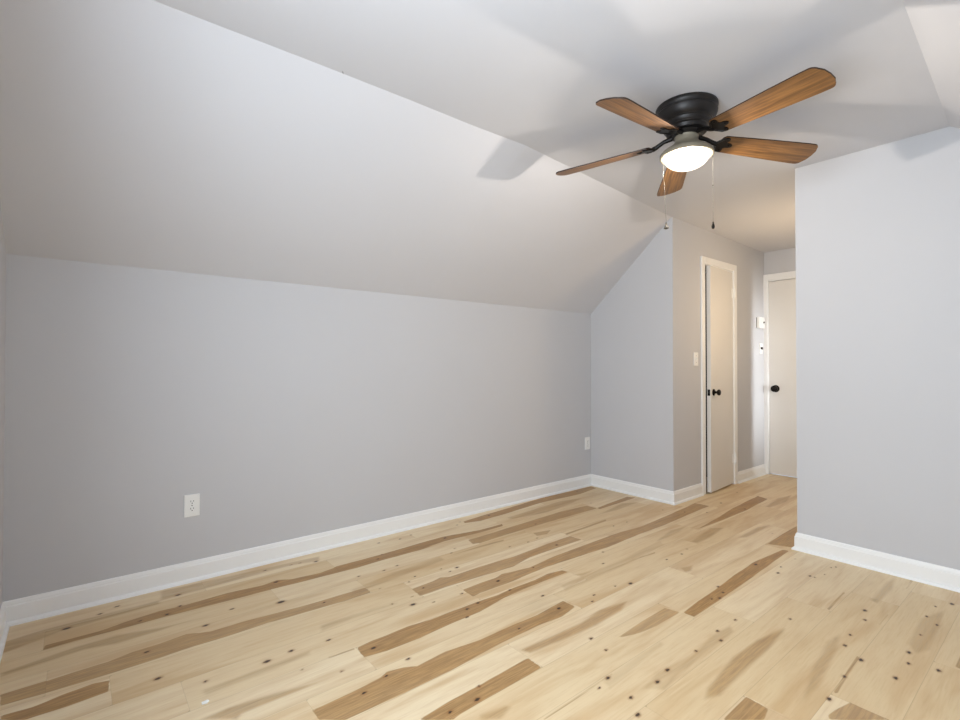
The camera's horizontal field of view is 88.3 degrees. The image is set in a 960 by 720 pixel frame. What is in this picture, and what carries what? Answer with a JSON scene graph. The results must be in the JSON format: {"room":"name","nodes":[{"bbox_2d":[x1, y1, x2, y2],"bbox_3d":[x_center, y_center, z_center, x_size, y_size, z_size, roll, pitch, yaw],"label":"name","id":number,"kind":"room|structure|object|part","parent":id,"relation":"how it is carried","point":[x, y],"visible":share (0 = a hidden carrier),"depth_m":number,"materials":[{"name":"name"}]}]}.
{"room":"empty attic room","nodes":[
{"label":"empty attic room","id":0,"kind":"room"},
{"bbox_2d":[0,203,5,608],"bbox_3d":[-0.960,-0.038,0.689,0.120,2.401,3.800,1,-1,-39],"label":"wall","id":1,"kind":"structure","parent":0,"point":[2,239],"depth_m":2.13,"materials":[{"name":"grey paint"}]},
{"bbox_2d":[0,602,9,661],"bbox_3d":[-0.954,1.110,0.785,0.026,0.107,3.640,1,-1,-39],"label":"baseboard","id":2,"kind":"structure","parent":1,"relation":"attached to","point":[4,627],"depth_m":2.09,"materials":[{"name":"white paint"}]},
{"bbox_2d":[3,254,590,601],"bbox_3d":[0.160,0.345,4.123,6.198,1.710,0.120,1,-1,-39],"label":"wall","id":3,"kind":"structure","parent":0,"point":[292,411],"depth_m":2.83,"materials":[{"name":"grey paint"}]},
{"bbox_2d":[184,493,199,517],"bbox_3d":[-1.543,0.779,2.650,0.073,0.118,0.009,1,-1,-39],"label":"wall outlet","id":4,"kind":"object","parent":3,"relation":"attached to","point":[192,501],"visible":1,"depth_m":2.65,"materials":[{"name":"white plastic"}]},
{"bbox_2d":[188,499,195,504],"bbox_3d":[-1.543,0.760,2.650,0.034,0.027,0.009,1,-1,-39],"label":"receptacle","id":5,"kind":"object","parent":4,"relation":"attached to","point":[190,501],"depth_m":2.65,"materials":[{"name":"white plastic"}]},
{"bbox_2d":[188,506,195,511],"bbox_3d":[-1.543,0.799,2.650,0.034,0.027,0.009,1,-1,-39],"label":"receptacle","id":6,"kind":"object","parent":4,"relation":"attached to","point":[190,508],"depth_m":2.65,"materials":[{"name":"white plastic"}]},
{"bbox_2d":[4,474,590,626],"bbox_3d":[-0.512,1.139,3.474,4.107,0.107,0.026,1,-1,-39],"label":"baseboard","id":7,"kind":"structure","parent":3,"relation":"attached to","point":[66,600],"depth_m":2.81,"materials":[{"name":"white paint"}]},
{"bbox_2d":[585,437,589,449],"bbox_3d":[1.031,0.799,4.744,0.073,0.118,0.009,1,-1,-39],"label":"wall outlet","id":8,"kind":"object","parent":3,"relation":"attached to","point":[587,439],"visible":1,"depth_m":4.74,"materials":[{"name":"white plastic"}]},
{"bbox_2d":[0,0,959,313],"bbox_3d":[1.360,-0.894,2.663,6.198,0.885,3.720,1,-1,-39],"label":"ceiling","id":9,"kind":"structure","parent":0,"point":[226,138],"depth_m":2.22,"materials":[{"name":"white paint"}]},
{"bbox_2d":[556,67,835,228],"bbox_3d":[0.969,-0.925,2.354,1.242,0.590,1.276,1,-1,-39],"label":"ceiling fan","id":10,"kind":"object","parent":9,"relation":"hanging from","point":[684,118],"visible":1,"depth_m":2.29,"materials":[{"name":"brown wood"}]},
{"bbox_3d":[0.642,-1.038,2.599,0.501,0.006,0.146,-4,11,31],"label":"blade","id":11,"kind":"part","parent":10,"relation":"part of","materials":[{"name":"brown wood"}]},
{"bbox_3d":[0.686,-1.043,2.115,0.501,0.006,0.146,-4,16,-41],"label":"blade","id":12,"kind":"part","parent":10,"relation":"part of","materials":[{"name":"brown wood"}]},
{"bbox_3d":[0.889,-0.825,2.385,0.020,0.327,0.007,0,-1,-3],"label":"pull chain","id":13,"kind":"part","parent":10,"relation":"part of","materials":[{"name":"metal"}]},
{"bbox_3d":[1.095,-1.035,2.788,0.146,0.006,0.501,-14,-7,13],"label":"blade","id":14,"kind":"part","parent":10,"relation":"part of","materials":[{"name":"brown wood"}]},
{"bbox_3d":[0.997,-0.953,2.386,0.208,0.066,0.208,1,-1,-39],"label":"lamp shade","id":15,"kind":"part","parent":10,"relation":"part of","materials":[{"name":"white glass"}]},
{"bbox_3d":[1.406,-1.039,2.439,0.501,0.006,0.146,4,-14,-7],"label":"blade","id":16,"kind":"part","parent":10,"relation":"part of","materials":[{"name":"brown wood"}]},
{"bbox_3d":[1.163,-1.044,2.009,0.146,0.006,0.501,15,-3,-24],"label":"blade","id":17,"kind":"part","parent":10,"relation":"part of","materials":[{"name":"brown wood"}]},
{"bbox_2d":[0,474,959,719],"bbox_3d":[1.387,1.184,2.544,6.120,0.001,3.895,1,-1,-39],"label":"floor","id":18,"kind":"structure","parent":0,"point":[591,602],"depth_m":2.12,"materials":[{"name":"brown wood"}]},
{"bbox_2d":[591,217,763,490],"bbox_3d":[2.061,0.011,5.045,1.851,2.401,0.854,1,-1,-39],"label":"wall","id":19,"kind":"structure","parent":0,"point":[646,330],"depth_m":4.40,"materials":[{"name":"grey paint"}]},
{"bbox_2d":[591,474,674,504],"bbox_3d":[1.340,1.151,4.431,0.026,0.107,0.880,1,-1,-39],"label":"baseboard","id":20,"kind":"structure","parent":19,"relation":"attached to","point":[643,491],"depth_m":4.39,"materials":[{"name":"white paint"}]},
{"bbox_2d":[674,483,703,504],"bbox_3d":[1.791,1.149,4.247,0.494,0.107,0.026,1,-1,-39],"label":"baseboard","id":21,"kind":"structure","parent":19,"relation":"attached to","point":[686,494],"depth_m":4.24,"materials":[{"name":"white paint"}]},
{"bbox_2d":[694,352,697,365],"bbox_3d":[1.912,-0.008,4.361,0.073,0.118,0.020,1,-1,-39],"label":"light switch","id":22,"kind":"object","parent":19,"relation":"attached to","point":[695,353],"visible":1,"depth_m":4.36,"materials":[{"name":"white plastic"}]},
{"bbox_2d":[700,256,737,494],"bbox_3d":[2.219,0.138,4.677,0.697,2.138,0.116,1,-1,-39],"label":"trim","id":23,"kind":"structure","parent":19,"relation":"attached to","point":[704,261],"depth_m":4.45,"materials":[{"name":"white paint"}]},
{"bbox_2d":[706,265,736,492],"bbox_3d":[2.287,0.171,4.629,0.579,2.044,0.096,1,-1,-44],"label":"door","id":24,"kind":"structure","parent":19,"relation":"in","point":[720,293],"depth_m":4.59,"materials":[{"name":"white paint"},{"name":"black metal"}]},
{"bbox_3d":[2.141,0.293,4.465,0.064,0.064,0.062,1,-1,-44],"label":"handle","id":25,"kind":"part","parent":24,"relation":"part of","materials":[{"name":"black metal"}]},
{"bbox_2d":[738,464,766,483],"bbox_3d":[2.789,1.158,5.059,0.686,0.107,0.026,1,-1,-39],"label":"baseboard","id":26,"kind":"structure","parent":19,"relation":"attached to","point":[757,471],"depth_m":5.04,"materials":[{"name":"white paint"}]},
{"bbox_2d":[756,317,764,328],"bbox_3d":[2.956,-0.392,5.202,0.140,0.116,0.040,1,-1,-39],"label":"thermostat","id":27,"kind":"object","parent":19,"relation":"attached to","point":[760,321],"visible":1,"depth_m":5.17,"materials":[{"name":"white plastic"}]},
{"bbox_2d":[759,343,762,353],"bbox_3d":[2.978,-0.121,5.231,0.073,0.112,0.018,1,-1,-39],"label":"light switch","id":28,"kind":"object","parent":19,"relation":"attached to","point":[760,344],"visible":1,"depth_m":5.22,"materials":[{"name":"white plastic"}]},
{"bbox_2d":[705,273,706,476],"bbox_3d":[2.283,0.013,5.291,0.100,2.401,0.754,1,-1,-39],"label":"door frame","id":29,"kind":"structure","parent":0,"point":[705,273],"depth_m":5.13,"materials":[{"name":"white wood"}]},
{"bbox_2d":[764,248,795,274],"bbox_3d":[3.611,0.008,4.702,0.120,2.401,1.836,1,-1,-39],"label":"wall","id":30,"kind":"structure","parent":0,"point":[779,261],"depth_m":5.18,"materials":[{"name":"grey paint"}]},
{"bbox_2d":[763,271,795,473],"bbox_3d":[3.361,0.148,4.978,0.116,2.126,0.932,1,-1,-39],"label":"trim","id":31,"kind":"structure","parent":30,"relation":"attached to","point":[768,278],"depth_m":5.26,"materials":[{"name":"white paint"}]},
{"bbox_2d":[769,279,796,476],"bbox_3d":[3.321,0.181,4.945,0.096,2.036,0.802,1,-1,-39],"label":"door","id":32,"kind":"structure","parent":30,"relation":"in","point":[782,293],"depth_m":5.16,"materials":[{"name":"white paint"}]},
{"bbox_3d":[3.095,0.301,5.194,0.062,0.076,0.076,1,-1,-39],"label":"handle","id":33,"kind":"part","parent":32,"relation":"part of","materials":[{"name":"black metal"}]},
{"bbox_2d":[795,126,959,569],"bbox_3d":[2.647,-0.018,2.412,0.120,2.401,1.920,1,-1,-39],"label":"wall","id":34,"kind":"structure","parent":0,"point":[877,229],"depth_m":2.79,"materials":[{"name":"grey paint"}]},
{"bbox_2d":[791,532,959,592],"bbox_3d":[2.530,1.129,2.425,0.026,0.107,1.786,1,-1,-39],"label":"baseboard","id":35,"kind":"structure","parent":34,"relation":"attached to","point":[939,576],"depth_m":2.77,"materials":[{"name":"white paint"}]}
]}

